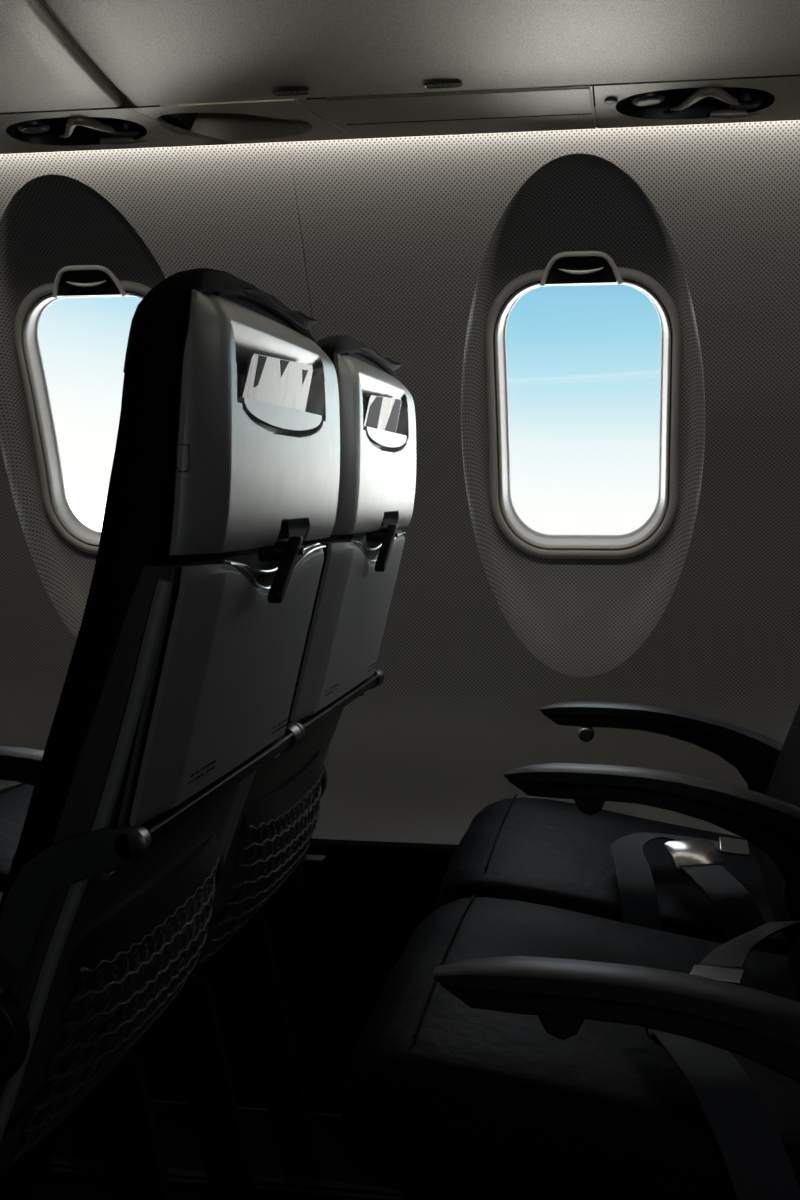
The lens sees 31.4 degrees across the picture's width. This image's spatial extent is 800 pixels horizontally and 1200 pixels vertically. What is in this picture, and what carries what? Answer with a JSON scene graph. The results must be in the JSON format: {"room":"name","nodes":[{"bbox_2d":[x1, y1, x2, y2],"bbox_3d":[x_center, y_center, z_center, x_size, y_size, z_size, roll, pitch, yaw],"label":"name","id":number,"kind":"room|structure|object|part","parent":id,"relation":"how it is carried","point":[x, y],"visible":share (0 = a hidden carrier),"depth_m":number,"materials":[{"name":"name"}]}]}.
{"room":"aircraft cabin","nodes":[
{"label":"aircraft cabin","id":0,"kind":"room"},
{"bbox_2d":[43,1102,381,1199],"bbox_3d":[-0.350,0.909,0.842,3.050,0.001,3.400,1,4,10],"label":"floor","id":1,"kind":"structure","parent":0,"point":[179,1142],"depth_m":2.09,"materials":[{"name":"black carpet"}]},
{"bbox_2d":[0,335,415,1199],"bbox_3d":[-0.305,0.243,1.878,0.626,1.139,0.548,1,4,10],"label":"passenger seat","id":2,"kind":"object","parent":1,"relation":"on","point":[269,829],"visible":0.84,"depth_m":1.73,"materials":[{"name":"black plastic"}]},
{"bbox_3d":[-0.446,0.639,1.775,0.149,0.364,0.024,1,4,10],"label":"leg","id":3,"kind":"part","parent":2,"relation":"part of","materials":[{"name":"black metal"}]},
{"bbox_3d":[-0.402,0.620,2.030,0.149,0.364,0.024,1,4,10],"label":"leg","id":4,"kind":"part","parent":2,"relation":"part of","materials":[{"name":"black metal"}]},
{"bbox_2d":[0,784,293,929],"bbox_3d":[-0.401,0.339,1.877,0.444,0.140,0.468,1,4,10],"label":"seat cushion","id":5,"kind":"object","parent":2,"relation":"on","point":[15,799],"depth_m":1.79,"materials":[{"name":"black fabric"}]},
{"bbox_3d":[-0.224,0.642,1.737,0.139,0.364,0.024,1,4,10],"label":"leg","id":6,"kind":"part","parent":2,"relation":"part of","materials":[{"name":"black metal"}]},
{"bbox_3d":[-0.167,0.179,1.585,0.166,0.468,0.012,1,4,10],"label":"rail","id":7,"kind":"part","parent":2,"relation":"part of","materials":[{"name":"grey plastic"}]},
{"bbox_3d":[-0.149,0.175,1.821,0.213,0.515,0.472,1,4,10],"label":"panel","id":8,"kind":"part","parent":2,"relation":"part of","materials":[{"name":"grey plastic"}]},
{"bbox_3d":[-0.180,0.623,1.992,0.139,0.364,0.024,1,4,10],"label":"leg","id":9,"kind":"part","parent":2,"relation":"part of","materials":[{"name":"black metal"}]},
{"bbox_3d":[-0.165,0.068,1.815,0.267,0.770,0.472,1,4,10],"label":"backrest","id":10,"kind":"part","parent":2,"relation":"part of","materials":[{"name":"black plastic"}]},
{"bbox_3d":[-0.088,0.144,2.046,0.166,0.468,0.012,1,4,10],"label":"rail","id":11,"kind":"part","parent":2,"relation":"part of","materials":[{"name":"grey plastic"}]},
{"bbox_2d":[277,524,405,757],"bbox_3d":[-0.110,0.119,1.810,0.220,0.432,0.499,1,4,10],"label":"tray","id":12,"kind":"object","parent":2,"relation":"on","point":[360,567],"depth_m":1.70,"materials":[{"name":"grey plastic"}]},
{"bbox_2d":[363,395,400,441],"bbox_3d":[-0.022,-0.220,1.734,0.011,0.063,0.226,1,4,10],"label":"card","id":13,"kind":"object","parent":2,"relation":"on","point":[382,413],"visible":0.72,"depth_m":1.73,"materials":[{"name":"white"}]},
{"bbox_2d":[435,701,799,955],"bbox_3d":[0.381,0.252,1.760,0.626,1.139,0.548,1,4,10],"label":"passenger seat","id":14,"kind":"object","parent":1,"relation":"on","point":[657,875],"visible":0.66,"depth_m":1.65,"materials":[{"name":"black leather"}]},
{"bbox_2d":[435,797,791,955],"bbox_3d":[0.285,0.347,1.759,0.444,0.140,0.468,1,4,10],"label":"seat cushion","id":15,"kind":"object","parent":14,"relation":"on","point":[657,875],"depth_m":1.61,"materials":[{"name":"black leather"}]},
{"bbox_3d":[0.368,0.230,2.018,0.334,0.136,0.033,1,4,10],"label":"armrest","id":16,"kind":"part","parent":14,"relation":"part of","materials":[{"name":"grey plastic"}]},
{"bbox_3d":[0.521,0.076,1.698,0.267,0.770,0.472,1,4,10],"label":"backrest","id":17,"kind":"part","parent":14,"relation":"part of","materials":[{"name":"black leather"}]},
{"bbox_3d":[-0.249,0.867,1.279,2.900,0.016,0.036,1,4,10],"label":"rail","id":18,"kind":"object","parent":1,"relation":"on","visible":0},
{"bbox_2d":[0,268,339,1199],"bbox_3d":[-0.395,0.282,1.356,0.625,1.139,0.554,1,4,10],"label":"passenger seat","id":19,"kind":"object","parent":18,"relation":"on","point":[180,682],"visible":0.97,"depth_m":1.13,"materials":[{"name":"black leather"}]},
{"bbox_3d":[-0.407,0.250,1.617,0.334,0.136,0.033,1,4,10],"label":"armrest","id":20,"kind":"part","parent":19,"relation":"part of","materials":[{"name":"grey plastic"}]},
{"bbox_3d":[-0.309,0.679,1.246,0.139,0.364,0.024,1,4,10],"label":"leg","id":21,"kind":"part","parent":19,"relation":"part of","materials":[{"name":"black metal"}]},
{"bbox_3d":[-0.252,0.216,1.094,0.166,0.468,0.012,1,4,10],"label":"rail","id":22,"kind":"part","parent":19,"relation":"part of","materials":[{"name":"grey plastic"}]},
{"bbox_2d":[0,892,184,1136],"bbox_3d":[-0.486,0.376,1.385,0.444,0.140,0.468,1,4,10],"label":"seat cushion","id":23,"kind":"object","parent":19,"relation":"on","point":[29,1105],"depth_m":1.22,"materials":[{"name":"black fabric"}]},
{"bbox_3d":[-0.265,0.660,1.501,0.139,0.364,0.024,1,4,10],"label":"leg","id":24,"kind":"part","parent":19,"relation":"part of","materials":[{"name":"black metal"}]},
{"bbox_3d":[-0.233,0.212,1.329,0.213,0.515,0.472,1,4,10],"label":"panel","id":25,"kind":"part","parent":19,"relation":"part of","materials":[{"name":"grey plastic"}]},
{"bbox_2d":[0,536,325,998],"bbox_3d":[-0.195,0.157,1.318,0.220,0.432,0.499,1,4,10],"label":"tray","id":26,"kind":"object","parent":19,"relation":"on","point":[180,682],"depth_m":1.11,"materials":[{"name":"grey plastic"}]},
{"bbox_3d":[-0.173,0.181,1.555,0.166,0.468,0.012,1,4,10],"label":"rail","id":27,"kind":"part","parent":19,"relation":"part of","materials":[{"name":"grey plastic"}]},
{"bbox_2d":[241,353,312,421],"bbox_3d":[-0.107,-0.183,1.243,0.011,0.063,0.226,1,4,10],"label":"card","id":28,"kind":"object","parent":19,"relation":"on","point":[281,382],"visible":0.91,"depth_m":1.24,"materials":[{"name":"white paper"}]},
{"bbox_2d":[341,763,799,1199],"bbox_3d":[0.291,0.291,1.239,0.625,1.139,0.554,1,4,10],"label":"passenger seat","id":29,"kind":"object","parent":18,"relation":"on","point":[511,1049],"visible":1,"depth_m":1.06,"materials":[{"name":"black leather"}]},
{"bbox_3d":[0.197,0.475,1.275,0.330,0.050,0.430,1,4,10],"label":"seat frame","id":30,"kind":"part","parent":29,"relation":"part of","materials":[{"name":"black metal"}]},
{"bbox_2d":[341,897,799,1199],"bbox_3d":[0.200,0.385,1.268,0.444,0.140,0.468,1,4,10],"label":"seat cushion","id":31,"kind":"object","parent":29,"relation":"on","point":[444,1098],"depth_m":1.07,"materials":[{"name":"black leather"}]},
{"bbox_3d":[0.192,0.341,0.999,0.334,0.136,0.033,1,4,10],"label":"armrest","id":32,"kind":"part","parent":29,"relation":"part of","materials":[{"name":"grey plastic"}]},
{"bbox_3d":[0.279,0.259,1.499,0.334,0.136,0.033,1,4,10],"label":"armrest","id":33,"kind":"part","parent":29,"relation":"part of","materials":[{"name":"grey plastic"}]},
{"bbox_3d":[0.437,0.114,1.206,0.267,0.770,0.472,1,4,10],"label":"backrest","id":34,"kind":"part","parent":29,"relation":"part of","materials":[{"name":"black leather"}]},
{"bbox_2d":[0,120,799,844],"bbox_3d":[-0.114,-0.209,2.162,3.060,1.173,0.433,1,4,10],"label":"wall","id":35,"kind":"structure","parent":0,"point":[404,248],"depth_m":2.20,"materials":[{"name":"grey plastic"}]},
{"bbox_2d":[14,265,150,554],"bbox_3d":[-0.477,-0.301,2.343,0.305,0.463,0.217,1,4,10],"label":"window","id":36,"kind":"structure","parent":35,"relation":"in","point":[73,281],"depth_m":2.35,"materials":[{"name":"white plastic"}]},
{"bbox_3d":[-0.493,-0.497,2.238,0.066,0.009,0.007,1,4,10],"label":"pull handle","id":37,"kind":"part","parent":36,"relation":"part of","materials":[{"name":"grey plastic"}]},
{"bbox_2d":[57,270,120,295],"bbox_3d":[-0.493,-0.501,2.239,0.111,0.039,0.022,1,4,10],"label":"shade","id":38,"kind":"object","parent":36,"relation":"attached to","point":[69,282],"depth_m":2.24,"materials":[{"name":"grey plastic"}]},
{"bbox_2d":[0,105,236,153],"bbox_3d":[-0.431,-0.646,1.926,0.404,0.045,0.136,1,4,10],"label":"light panel","id":39,"kind":"object","parent":35,"relation":"attached to","point":[121,127],"visible":0.91,"depth_m":1.94,"materials":[{"name":"plastic"}]},
{"bbox_2d":[132,98,360,144],"bbox_3d":[-0.202,-0.651,1.886,0.279,0.058,0.136,1,4,10],"label":"outlet panel","id":40,"kind":"object","parent":35,"relation":"attached to","point":[279,120],"visible":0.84,"depth_m":1.91,"materials":[{"name":"plastic"}]},
{"bbox_2d":[132,838,457,1115],"bbox_3d":[-0.094,0.580,2.308,3.050,0.434,0.222,1,4,10],"label":"baseboard","id":41,"kind":"structure","parent":35,"relation":"attached to","point":[337,939],"depth_m":2.20,"materials":[{"name":"black carpet"}]},
{"bbox_2d":[0,43,799,126],"bbox_3d":[-0.154,-0.678,1.862,3.050,0.109,0.170,1,4,10],"label":"trim","id":42,"kind":"structure","parent":35,"relation":"attached to","point":[125,103],"depth_m":1.91,"materials":[{"name":"black plastic"}]},
{"bbox_2d":[295,85,595,138],"bbox_3d":[0.062,-0.633,1.842,0.375,0.030,0.136,1,4,10],"label":"panel","id":43,"kind":"object","parent":35,"relation":"attached to","point":[571,107],"visible":1,"depth_m":1.83,"materials":[{"name":"plastic"}]},
{"bbox_3d":[0.076,-0.630,1.812,0.332,0.016,0.075,1,4,10],"label":"door","id":44,"kind":"part","parent":43,"relation":"part of","materials":[{"name":"plastic"}]},
{"bbox_2d":[485,251,680,558],"bbox_3d":[0.283,-0.291,2.213,0.305,0.463,0.217,1,4,10],"label":"window","id":45,"kind":"structure","parent":35,"relation":"in","point":[568,268],"depth_m":2.23,"materials":[{"name":"white plastic"}]},
{"bbox_3d":[0.268,-0.487,2.108,0.066,0.009,0.007,1,4,10],"label":"pull handle","id":46,"kind":"part","parent":45,"relation":"part of","materials":[{"name":"grey plastic"}]},
{"bbox_2d":[545,256,616,283],"bbox_3d":[0.268,-0.491,2.108,0.111,0.039,0.022,1,4,10],"label":"shade","id":47,"kind":"object","parent":45,"relation":"attached to","point":[560,269],"depth_m":2.11,"materials":[{"name":"grey plastic"}]},
{"bbox_2d":[594,76,799,128],"bbox_3d":[0.389,-0.635,1.786,0.283,0.045,0.136,1,4,10],"label":"light panel","id":48,"kind":"object","parent":35,"relation":"attached to","point":[738,99],"visible":0.92,"depth_m":1.79,"materials":[{"name":"plastic"}]},
{"label":"ceiling","id":49,"kind":"structure","parent":0,"visible":0},
{"bbox_2d":[0,0,123,112],"bbox_3d":[-1.054,-0.893,1.681,1.331,0.534,0.510,1,4,10],"label":"bin","id":50,"kind":"object","parent":49,"relation":"attached to","point":[43,68],"visible":0.98,"depth_m":1.72,"materials":[{"name":"plastic"}]},
{"bbox_2d":[43,0,799,105],"bbox_3d":[0.449,-0.873,1.424,1.719,0.534,0.510,1,4,10],"label":"bin","id":51,"kind":"object","parent":49,"relation":"attached to","point":[155,52],"visible":1,"depth_m":1.62,"materials":[{"name":"plastic"}]}
]}

